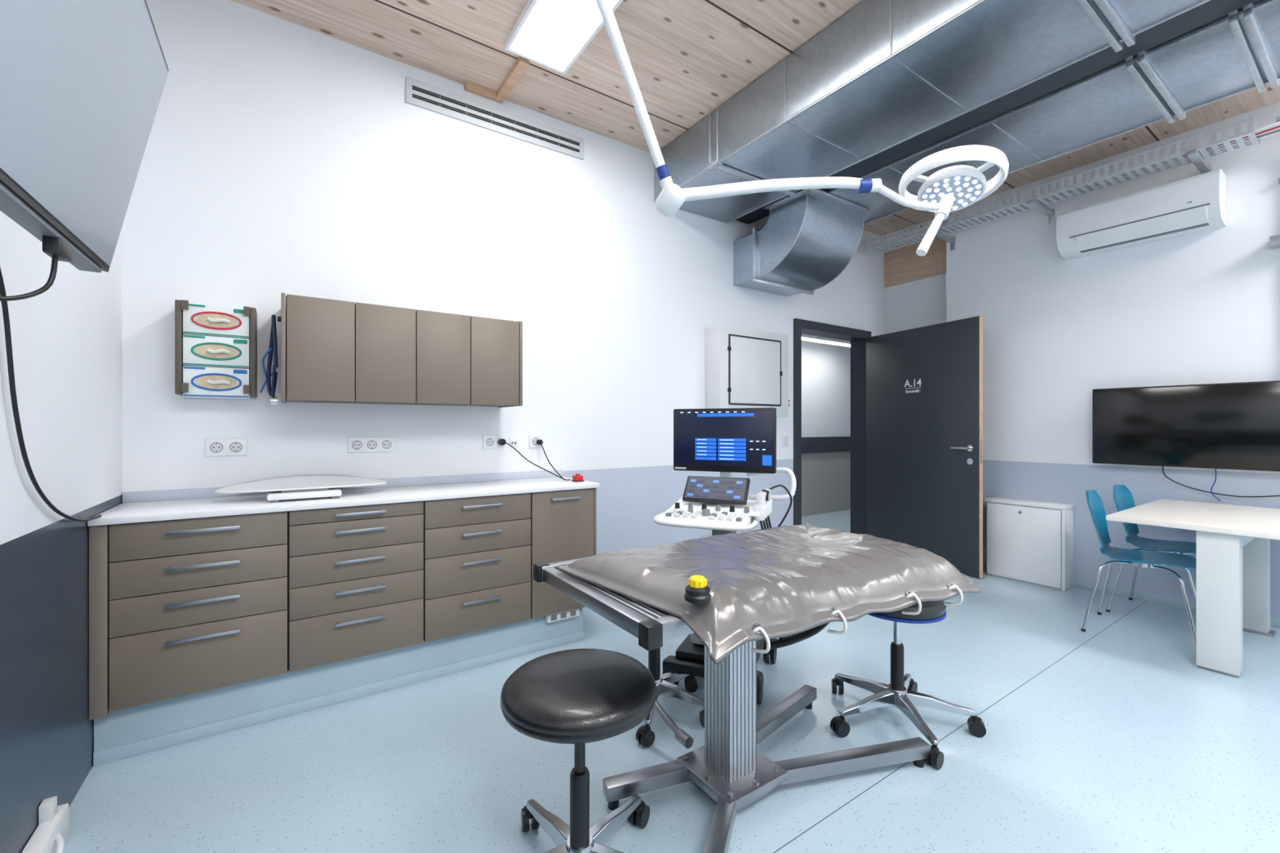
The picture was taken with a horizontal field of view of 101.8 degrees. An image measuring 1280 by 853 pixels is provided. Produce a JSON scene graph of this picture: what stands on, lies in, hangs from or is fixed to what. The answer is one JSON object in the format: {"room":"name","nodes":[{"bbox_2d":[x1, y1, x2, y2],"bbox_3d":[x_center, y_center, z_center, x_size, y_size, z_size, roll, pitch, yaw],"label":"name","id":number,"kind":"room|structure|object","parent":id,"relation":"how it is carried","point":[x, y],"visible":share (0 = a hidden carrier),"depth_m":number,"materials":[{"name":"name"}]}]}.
{"room":"veterinary clinic","nodes":[
{"label":"veterinary clinic","id":0,"kind":"room"},
{"bbox_2d":[0,210,122,852],"bbox_3d":[-0.783,-0.385,-0.030,0.150,3.270,5.430,0,0,-34],"label":"wall","id":1,"kind":"structure","parent":0,"point":[67,338],"depth_m":1.56,"materials":[{"name":"paint"}]},
{"bbox_2d":[0,267,102,521],"bbox_3d":[-1.637,-0.088,1.402,0.031,0.834,1.161,0,0,-35],"label":"cable","id":2,"kind":"object","parent":1,"relation":"attached to","point":[2,291],"visible":0.99,"depth_m":1.33,"materials":[{"name":"black plastic"}]},
{"bbox_2d":[0,0,168,301],"bbox_3d":[-0.931,-0.532,0.640,0.357,0.654,1.205,0,0,-34],"label":"wall monitor","id":3,"kind":"object","parent":1,"relation":"attached to","point":[82,82],"visible":1,"depth_m":0.90,"materials":[{"name":"black plastic"}]},
{"bbox_2d":[122,0,885,611],"bbox_3d":[0.192,-0.385,4.005,6.300,3.270,0.150,0,0,-34],"label":"wall","id":4,"kind":"structure","parent":0,"point":[280,156],"depth_m":2.91,"materials":[{"name":"paint"}]},
{"bbox_2d":[174,299,257,400],"bbox_3d":[-1.930,-0.340,2.379,0.282,0.430,0.152,0,0,-34],"label":"dispenser","id":5,"kind":"object","parent":4,"relation":"attached to","point":[215,347],"visible":1,"depth_m":2.33,"materials":[{"name":"painted metal"},{"name":"printed cardboard"},{"name":"white latex"}]},
{"bbox_2d":[204,438,246,456],"bbox_3d":[-1.950,0.098,2.451,0.154,0.082,0.012,0,0,-34],"label":"wall outlet","id":6,"kind":"object","parent":4,"relation":"attached to","point":[213,446],"visible":1,"depth_m":2.45,"materials":[{"name":"white plastic"}]},
{"bbox_2d":[210,443,222,452],"bbox_3d":[-1.979,0.098,2.430,0.046,0.046,0.004,0,0,-34],"label":"socket","id":7,"kind":"object","parent":6,"relation":"attached to","point":[215,447],"depth_m":2.43,"materials":[{"name":"white plastic"}]},
{"bbox_2d":[230,443,241,451],"bbox_3d":[-1.919,0.098,2.470,0.046,0.046,0.004,0,0,-34],"label":"socket","id":8,"kind":"object","parent":6,"relation":"attached to","point":[233,446],"depth_m":2.47,"materials":[{"name":"white plastic"}]},
{"bbox_2d":[347,436,395,453],"bbox_3d":[-1.442,0.098,2.797,0.224,0.082,0.011,0,0,-34],"label":"wall outlet","id":9,"kind":"object","parent":4,"relation":"attached to","point":[371,444],"visible":1,"depth_m":2.79,"materials":[{"name":"white plastic"}]},
{"bbox_2d":[352,440,361,448],"bbox_3d":[-1.500,0.098,2.755,0.046,0.046,0.004,0,0,-34],"label":"socket","id":10,"kind":"object","parent":9,"relation":"attached to","point":[356,444],"depth_m":2.75,"materials":[{"name":"white plastic"}]},
{"bbox_2d":[368,440,376,448],"bbox_3d":[-1.440,0.098,2.796,0.046,0.046,0.004,0,0,-34],"label":"socket","id":11,"kind":"object","parent":9,"relation":"attached to","point":[371,444],"depth_m":2.79,"materials":[{"name":"white plastic"}]},
{"bbox_2d":[382,440,391,448],"bbox_3d":[-1.381,0.098,2.836,0.046,0.046,0.004,0,0,-34],"label":"socket","id":12,"kind":"object","parent":9,"relation":"attached to","point":[386,444],"depth_m":2.83,"materials":[{"name":"white plastic"}]},
{"bbox_2d":[280,293,522,407],"bbox_3d":[-1.216,-0.352,2.742,1.112,0.472,0.353,0,0,-34],"label":"upper cabinet","id":13,"kind":"object","parent":4,"relation":"attached to","point":[333,351],"visible":1,"depth_m":2.54,"materials":[{"name":"beige laminate"}]},
{"bbox_2d":[259,314,280,405],"bbox_3d":[-1.699,-0.307,2.411,0.170,0.425,0.065,0,0,40],"label":"hanging cables","id":14,"kind":"object","parent":13,"relation":"hanging from","point":[273,342],"visible":0.98,"depth_m":2.39,"materials":[{"name":"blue plastic"}]},
{"bbox_2d":[483,435,496,448],"bbox_3d":[-0.912,0.095,3.157,0.082,0.082,0.012,0,0,-34],"label":"wall outlet","id":15,"kind":"object","parent":4,"relation":"attached to","point":[489,441],"visible":1,"depth_m":3.15,"materials":[{"name":"white plastic"}]},
{"bbox_2d":[486,438,493,445],"bbox_3d":[-0.910,0.095,3.153,0.047,0.047,0.003,0,0,-34],"label":"socket","id":16,"kind":"object","parent":15,"relation":"attached to","point":[490,442],"depth_m":3.15,"materials":[{"name":"white plastic"}]},
{"bbox_2d":[405,76,583,159],"bbox_3d":[-0.842,-1.875,3.204,1.110,0.140,0.012,0,0,-34],"label":"air vent","id":17,"kind":"object","parent":4,"relation":"in","point":[418,93],"visible":1,"depth_m":3.15,"materials":[{"name":"metal"}]},
{"bbox_2d":[509,435,518,447],"bbox_3d":[-0.787,0.095,3.244,0.055,0.070,0.009,0,0,-34],"label":"outlet","id":18,"kind":"object","parent":4,"relation":"attached to","point":[513,440],"visible":1,"depth_m":3.24,"materials":[{"name":"white plastic"}]},
{"bbox_2d":[528,435,541,448],"bbox_3d":[-0.668,0.095,3.323,0.082,0.082,0.012,0,0,-34],"label":"wall outlet","id":19,"kind":"object","parent":4,"relation":"attached to","point":[532,438],"visible":0.98,"depth_m":3.31,"materials":[{"name":"white plastic"}]},
{"bbox_2d":[532,437,537,444],"bbox_3d":[-0.666,0.095,3.319,0.047,0.047,0.003,0,0,-34],"label":"socket","id":20,"kind":"object","parent":19,"relation":"attached to","point":[534,439],"depth_m":3.32,"materials":[{"name":"white plastic"}]},
{"bbox_2d":[705,324,788,417],"bbox_3d":[0.894,-0.430,4.280,0.790,0.700,0.184,0,0,-34],"label":"upper cabinet","id":21,"kind":"object","parent":4,"relation":"attached to","point":[745,368],"visible":0.95,"depth_m":4.14,"materials":[{"name":"white metal"}]},
{"bbox_2d":[782,435,788,445],"bbox_3d":[1.305,0.130,4.662,0.075,0.090,0.014,0,0,-34],"label":"light switch","id":22,"kind":"object","parent":4,"relation":"attached to","point":[784,438],"visible":1,"depth_m":4.65,"materials":[{"name":"white plastic"}]},
{"bbox_2d":[793,318,871,533],"bbox_3d":[1.848,0.135,5.119,1.180,2.230,0.192,0,0,-34],"label":"frame","id":23,"kind":"object","parent":4,"relation":"attached to","point":[857,337],"visible":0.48,"depth_m":5.36,"materials":[{"name":"paint"}]},
{"bbox_2d":[866,315,982,577],"bbox_3d":[2.528,0.167,4.767,0.112,2.143,1.154,0,0,-24],"label":"door leaf","id":24,"kind":"structure","parent":4,"relation":"in","point":[924,384],"depth_m":4.66,"materials":[{"name":"paint"}]},
{"bbox_2d":[62,509,1279,852],"bbox_3d":[2.368,1.300,3.151,8.940,0.100,7.450,0,0,-34],"label":"floor","id":25,"kind":"structure","parent":0,"point":[1110,736],"depth_m":1.95,"materials":[{"name":"plastic"}]},
{"bbox_2d":[22,795,69,852],"bbox_3d":[-1.628,1.170,1.419,0.081,0.160,0.382,0,0,-34],"label":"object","id":26,"kind":"object","parent":25,"relation":"on","point":[51,834],"visible":1,"depth_m":1.49,"materials":[{"name":"white plastic"}]},
{"bbox_2d":[88,488,596,766],"bbox_3d":[-1.240,0.805,2.636,2.088,0.890,0.502,0,0,-34],"label":"base cabinet","id":27,"kind":"object","parent":25,"relation":"on","point":[201,628],"visible":0.98,"depth_m":2.25,"materials":[{"name":"beige laminate"}]},
{"bbox_2d":[87,469,599,526],"bbox_3d":[-1.240,0.321,2.645,2.098,0.072,0.489,0,0,-34],"label":"countertop","id":28,"kind":"structure","parent":27,"relation":"on","point":[146,506],"depth_m":2.41,"materials":[{"name":"white laminate"}]},
{"bbox_2d":[213,474,386,502],"bbox_3d":[-1.564,0.284,2.444,0.681,0.092,0.320,0,0,-34],"label":"scale","id":29,"kind":"object","parent":28,"relation":"on","point":[306,486],"visible":1,"depth_m":2.42,"materials":[{"name":"white plastic"}]},
{"bbox_2d":[497,438,570,480],"bbox_3d":[-0.648,0.203,3.247,0.451,0.256,0.185,0,0,0],"label":"power cable","id":30,"kind":"object","parent":28,"relation":"on","point":[500,442],"visible":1,"depth_m":3.17,"materials":[{"name":"black plastic"}]},
{"bbox_2d":[571,473,584,481],"bbox_3d":[-0.374,0.307,3.131,0.060,0.045,0.060,0,0,-34],"label":"alarm box","id":31,"kind":"object","parent":28,"relation":"on","point":[577,477],"visible":1,"depth_m":3.11,"materials":[{"name":"plastic"}]},
{"bbox_2d":[545,608,579,622],"bbox_3d":[-0.439,1.071,2.959,0.200,0.048,0.032,0,0,-34],"label":"socket","id":32,"kind":"object","parent":27,"relation":"attached to","point":[573,613],"visible":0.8,"depth_m":2.94,"materials":[{"name":"white plastic"}]},
{"bbox_2d":[500,648,656,852],"bbox_3d":[-0.176,0.956,1.412,0.623,0.589,0.602,0,0,-39],"label":"stool","id":33,"kind":"object","parent":25,"relation":"on","point":[578,697],"visible":1,"depth_m":1.36,"materials":[{"name":"black leather"}]},
{"bbox_2d":[523,804,533,819],"bbox_3d":[-0.342,1.197,1.618,0.040,0.030,0.040,0,0,-39],"label":"hood","id":34,"kind":"object","parent":33,"relation":"attached to","point":[526,815],"depth_m":1.60,"materials":[{"name":"black plastic"}]},
{"bbox_2d":[634,800,645,814],"bbox_3d":[-0.004,1.197,1.636,0.040,0.030,0.040,0,0,-39],"label":"hood","id":35,"kind":"object","parent":33,"relation":"attached to","point":[640,809],"depth_m":1.62,"materials":[{"name":"black plastic"}]},
{"bbox_2d":[635,648,704,747],"bbox_3d":[0.081,0.968,2.278,0.526,0.564,0.544,0,0,26],"label":"stool","id":36,"kind":"object","parent":25,"relation":"on","point":[645,736],"visible":0.21,"depth_m":2.25,"materials":[{"name":"silver metal"}]},
{"bbox_2d":[640,724,650,734],"bbox_3d":[0.021,1.197,2.046,0.040,0.030,0.040,0,0,26],"label":"hood","id":37,"kind":"object","parent":36,"relation":"attached to","point":[645,729],"depth_m":2.03,"materials":[{"name":"black plastic"}]},
{"bbox_2d":[686,675,695,679],"bbox_3d":[0.241,1.197,2.465,0.040,0.030,0.040,0,0,26],"label":"hood","id":38,"kind":"object","parent":36,"relation":"attached to","point":[688,677],"depth_m":2.45,"materials":[{"name":"black plastic"}]},
{"bbox_2d":[653,407,795,704],"bbox_3d":[0.428,0.579,2.540,0.612,1.342,0.726,0,0,23],"label":"machine","id":39,"kind":"object","parent":25,"relation":"on","point":[727,442],"visible":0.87,"depth_m":2.54,"materials":[{"name":"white plastic"}]},
{"bbox_2d":[662,655,677,673],"bbox_3d":[0.152,1.160,2.513,0.068,0.080,0.100,0,0,23],"label":"hood","id":40,"kind":"object","parent":39,"relation":"attached to","point":[670,663],"depth_m":2.46,"materials":[{"name":"black plastic"}]},
{"bbox_2d":[673,407,776,473],"bbox_3d":[0.422,0.069,2.637,0.524,0.322,0.038,0,0,23],"label":"monitor","id":41,"kind":"object","parent":39,"relation":"on","point":[730,440],"depth_m":2.61,"materials":[{"name":"black plastic"}]},
{"bbox_2d":[756,671,763,693],"bbox_3d":[0.521,1.160,2.357,0.068,0.080,0.100,0,0,23],"label":"hood","id":42,"kind":"object","parent":39,"relation":"attached to","point":[759,674],"depth_m":2.32,"materials":[{"name":"black plastic"}]},
{"bbox_2d":[754,503,766,520],"bbox_3d":[0.526,0.375,2.279,0.052,0.070,0.052,0,0,23],"label":"cup","id":43,"kind":"object","parent":39,"relation":"on","point":[759,508],"depth_m":2.26,"materials":[{"name":"white plastic"}]},
{"bbox_2d":[764,502,768,518],"bbox_3d":[0.550,0.375,2.337,0.052,0.070,0.052,0,0,23],"label":"cup","id":44,"kind":"object","parent":39,"relation":"on","point":[766,503],"depth_m":2.32,"materials":[{"name":"white plastic"}]},
{"bbox_2d":[765,499,770,515],"bbox_3d":[0.574,0.375,2.394,0.052,0.070,0.052,0,0,23],"label":"cup","id":45,"kind":"object","parent":39,"relation":"on","point":[766,500],"depth_m":2.38,"materials":[{"name":"white plastic"}]},
{"bbox_2d":[763,638,777,654],"bbox_3d":[0.692,1.160,2.763,0.068,0.080,0.100,0,0,23],"label":"hood","id":46,"kind":"object","parent":39,"relation":"attached to","point":[774,651],"depth_m":2.72,"materials":[{"name":"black plastic"}]},
{"bbox_2d":[768,497,772,514],"bbox_3d":[0.598,0.375,2.451,0.052,0.070,0.052,0,0,23],"label":"cup","id":47,"kind":"object","parent":39,"relation":"on","point":[770,499],"depth_m":2.43,"materials":[{"name":"white plastic"}]},
{"bbox_2d":[533,525,930,852],"bbox_3d":[0.335,0.848,1.847,1.305,0.804,0.838,0,0,-34],"label":"examination table","id":48,"kind":"object","parent":25,"relation":"on","point":[729,769],"visible":0.34,"depth_m":1.73,"materials":[{"name":"metal"}]},
{"bbox_2d":[555,523,981,665],"bbox_3d":[0.412,0.457,1.645,1.169,0.210,0.742,0,0,-34],"label":"mattress","id":49,"kind":"object","parent":48,"relation":"on","point":[732,590],"visible":1,"depth_m":1.46,"materials":[{"name":"plastic"}]},
{"bbox_2d":[830,600,986,769],"bbox_3d":[1.108,0.975,2.222,0.616,0.550,0.602,0,0,36],"label":"stool","id":50,"kind":"object","parent":25,"relation":"on","point":[902,694],"visible":0.76,"depth_m":2.13,"materials":[{"name":"silver metal"}]},
{"bbox_2d":[833,677,841,685],"bbox_3d":[0.927,1.197,2.441,0.040,0.030,0.040,0,0,36],"label":"hood","id":51,"kind":"object","parent":50,"relation":"attached to","point":[837,681],"depth_m":2.42,"materials":[{"name":"black plastic"}]},
{"bbox_2d":[834,715,845,724],"bbox_3d":[0.812,1.197,2.112,0.040,0.030,0.040,0,0,36],"label":"hood","id":52,"kind":"object","parent":50,"relation":"attached to","point":[837,719],"depth_m":2.10,"materials":[{"name":"black plastic"}]},
{"bbox_2d":[930,745,939,756],"bbox_3d":[1.081,1.197,1.916,0.040,0.030,0.040,0,0,36],"label":"hood","id":53,"kind":"object","parent":50,"relation":"attached to","point":[935,751],"depth_m":1.90,"materials":[{"name":"black plastic"}]},
{"bbox_2d":[970,715,982,723],"bbox_3d":[1.367,1.197,2.113,0.040,0.030,0.040,0,0,36],"label":"hood","id":54,"kind":"object","parent":50,"relation":"attached to","point":[974,719],"depth_m":2.10,"materials":[{"name":"black plastic"}]},
{"bbox_2d":[984,497,1075,591],"bbox_3d":[3.155,0.930,4.229,0.223,0.640,0.550,0,0,-34],"label":"base cabinet","id":55,"kind":"object","parent":25,"relation":"on","point":[1028,541],"visible":1,"depth_m":4.13,"materials":[{"name":"white laminate"}]},
{"bbox_2d":[1080,489,1195,653],"bbox_3d":[3.029,0.830,3.139,0.472,0.841,0.519,0,0,-39],"label":"dining chair","id":56,"kind":"object","parent":25,"relation":"on","point":[1142,558],"visible":0.94,"depth_m":3.16,"materials":[{"name":"teal paint"}]},
{"bbox_2d":[1105,484,1195,612],"bbox_3d":[3.471,0.830,3.433,0.472,0.841,0.519,0,0,-32],"label":"dining chair","id":57,"kind":"object","parent":25,"relation":"on","point":[1122,495],"visible":0.68,"depth_m":3.53,"materials":[{"name":"teal paint"}]},
{"bbox_2d":[1106,498,1279,678],"bbox_3d":[3.387,0.877,2.942,1.190,0.745,0.860,0,0,-34],"label":"meeting table","id":58,"kind":"object","parent":25,"relation":"on","point":[1233,542],"visible":1,"depth_m":2.69,"materials":[{"name":"laminate"}]},
{"bbox_2d":[230,0,1279,237],"bbox_3d":[1.760,-2.080,1.698,6.300,0.120,5.730,0,0,-34],"label":"ceiling","id":59,"kind":"structure","parent":0,"point":[686,57],"depth_m":2.81,"materials":[{"name":"brown wood"}]},
{"bbox_2d":[464,55,528,103],"bbox_3d":[-0.824,-2.005,2.965,0.230,0.031,0.430,0,0,-34],"label":"trim","id":60,"kind":"structure","parent":59,"relation":"attached to","point":[521,64],"depth_m":3.06,"materials":[{"name":"brown wood"}]},
{"bbox_2d":[504,0,622,74],"bbox_3d":[-0.223,-2.000,2.321,0.346,0.040,1.226,0,0,-34],"label":"frame","id":61,"kind":"object","parent":59,"relation":"attached to","point":[530,4],"visible":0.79,"depth_m":2.64,"materials":[{"name":"white plastic"}]},
{"bbox_2d":[510,0,617,71],"bbox_3d":[-0.223,-1.987,2.321,0.310,0.006,1.190,0,0,-34],"label":"ceiling light","id":62,"kind":"object","parent":61,"relation":"attached to","point":[553,32],"visible":1,"depth_m":2.60,"materials":[{"name":"white plastic"}]},
{"bbox_2d":[595,0,1008,256],"bbox_3d":[0.334,-1.268,1.493,1.664,1.502,0.346,0,0,-16],"label":"lamp","id":63,"kind":"object","parent":59,"relation":"hanging from","point":[953,188],"visible":1,"depth_m":1.56,"materials":[{"name":"white plastic"}]},
{"bbox_2d":[653,0,1210,223],"bbox_3d":[1.915,-1.824,1.808,0.800,0.388,5.418,0,0,-34],"label":"ventilation duct","id":64,"kind":"object","parent":59,"relation":"attached to","point":[884,74],"visible":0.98,"depth_m":2.58,"materials":[{"name":"silver metal"}]},
{"bbox_2d":[734,0,1259,224],"bbox_3d":[2.345,-1.867,2.100,0.240,0.304,5.418,0,0,-34],"label":"beam","id":65,"kind":"structure","parent":59,"relation":"attached to","point":[1211,11],"depth_m":2.60,"materials":[{"name":"metal"}]},
{"bbox_2d":[825,0,1279,224],"bbox_3d":[2.876,-1.841,2.226,0.800,0.342,5.030,0,0,-34],"label":"ventilation duct","id":66,"kind":"object","parent":59,"relation":"attached to","point":[1237,51],"visible":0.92,"depth_m":2.69,"materials":[{"name":"silver metal"}]},
{"bbox_2d":[733,188,869,296],"bbox_3d":[1.268,-1.419,4.174,0.730,0.558,0.778,0,0,-34],"label":"duct","id":67,"kind":"object","parent":66,"relation":"attached to","point":[809,237],"visible":0.94,"depth_m":3.98,"materials":[{"name":"silver metal"}]},
{"bbox_2d":[801,333,850,516],"bbox_3d":[1.796,-0.100,6.964,5.600,2.700,0.100,0,0,-34],"label":"wall","id":68,"kind":"structure","parent":0,"point":[825,367],"depth_m":7.49,"materials":[{"name":"paint"}]},
{"bbox_2d":[801,436,850,453],"bbox_3d":[1.792,0.260,6.882,5.300,0.220,0.030,0,0,-34],"label":"trim rail","id":69,"kind":"object","parent":68,"relation":"attached to","point":[815,444],"visible":0.02,"depth_m":7.46,"materials":[{"name":"paint"}]},
{"bbox_2d":[885,101,1279,617],"bbox_3d":[4.134,-0.385,3.311,0.360,3.270,5.430,0,0,-34],"label":"wall","id":70,"kind":"structure","parent":0,"point":[1202,307],"depth_m":3.89,"materials":[{"name":"paint"}]},
{"bbox_2d":[884,237,946,287],"bbox_3d":[2.822,-1.680,5.267,0.030,0.380,0.720,0,0,-34],"label":"trim","id":71,"kind":"structure","parent":70,"relation":"attached to","point":[903,264],"depth_m":5.30,"materials":[{"name":"brown wood"}]},
{"bbox_2d":[861,115,1279,255],"bbox_3d":[3.115,-1.085,4.116,0.420,1.470,2.746,0,0,-34],"label":"cable tray","id":72,"kind":"object","parent":70,"relation":"attached to","point":[1197,155],"visible":0.94,"depth_m":3.70,"materials":[{"name":"grey metal"}]},
{"bbox_2d":[982,560,1279,627],"bbox_3d":[4.185,1.220,2.910,0.006,0.060,4.710,0,0,-34],"label":"baseboard","id":73,"kind":"structure","parent":70,"relation":"attached to","point":[1274,622],"depth_m":3.73,"materials":[{"name":"plastic"}]},
{"bbox_2d":[1056,168,1226,259],"bbox_3d":[3.514,-1.480,3.693,0.232,0.330,0.840,0,0,-34],"label":"air conditioner","id":74,"kind":"object","parent":70,"relation":"attached to","point":[1197,203],"visible":1,"depth_m":3.59,"materials":[{"name":"white plastic"}]},
{"bbox_2d":[1092,380,1279,501],"bbox_3d":[3.742,0.106,3.474,0.102,0.772,1.100,0,0,-34],"label":"television","id":75,"kind":"object","parent":70,"relation":"attached to","point":[1224,425],"visible":1,"depth_m":3.48,"materials":[{"name":"black plastic"}]},
{"bbox_3d":[2.196,-1.410,6.377,5.600,0.080,1.520,0,0,-34],"label":"ceiling","id":76,"kind":"structure","parent":0,"visible":0},
{"bbox_2d":[801,334,850,346],"bbox_3d":[2.149,-1.236,6.623,2.200,0.268,0.140,0,0,-34],"label":"ceiling light","id":77,"kind":"object","parent":76,"relation":"hanging from","point":[808,338],"visible":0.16,"depth_m":6.75,"materials":[{"name":"white plastic"}]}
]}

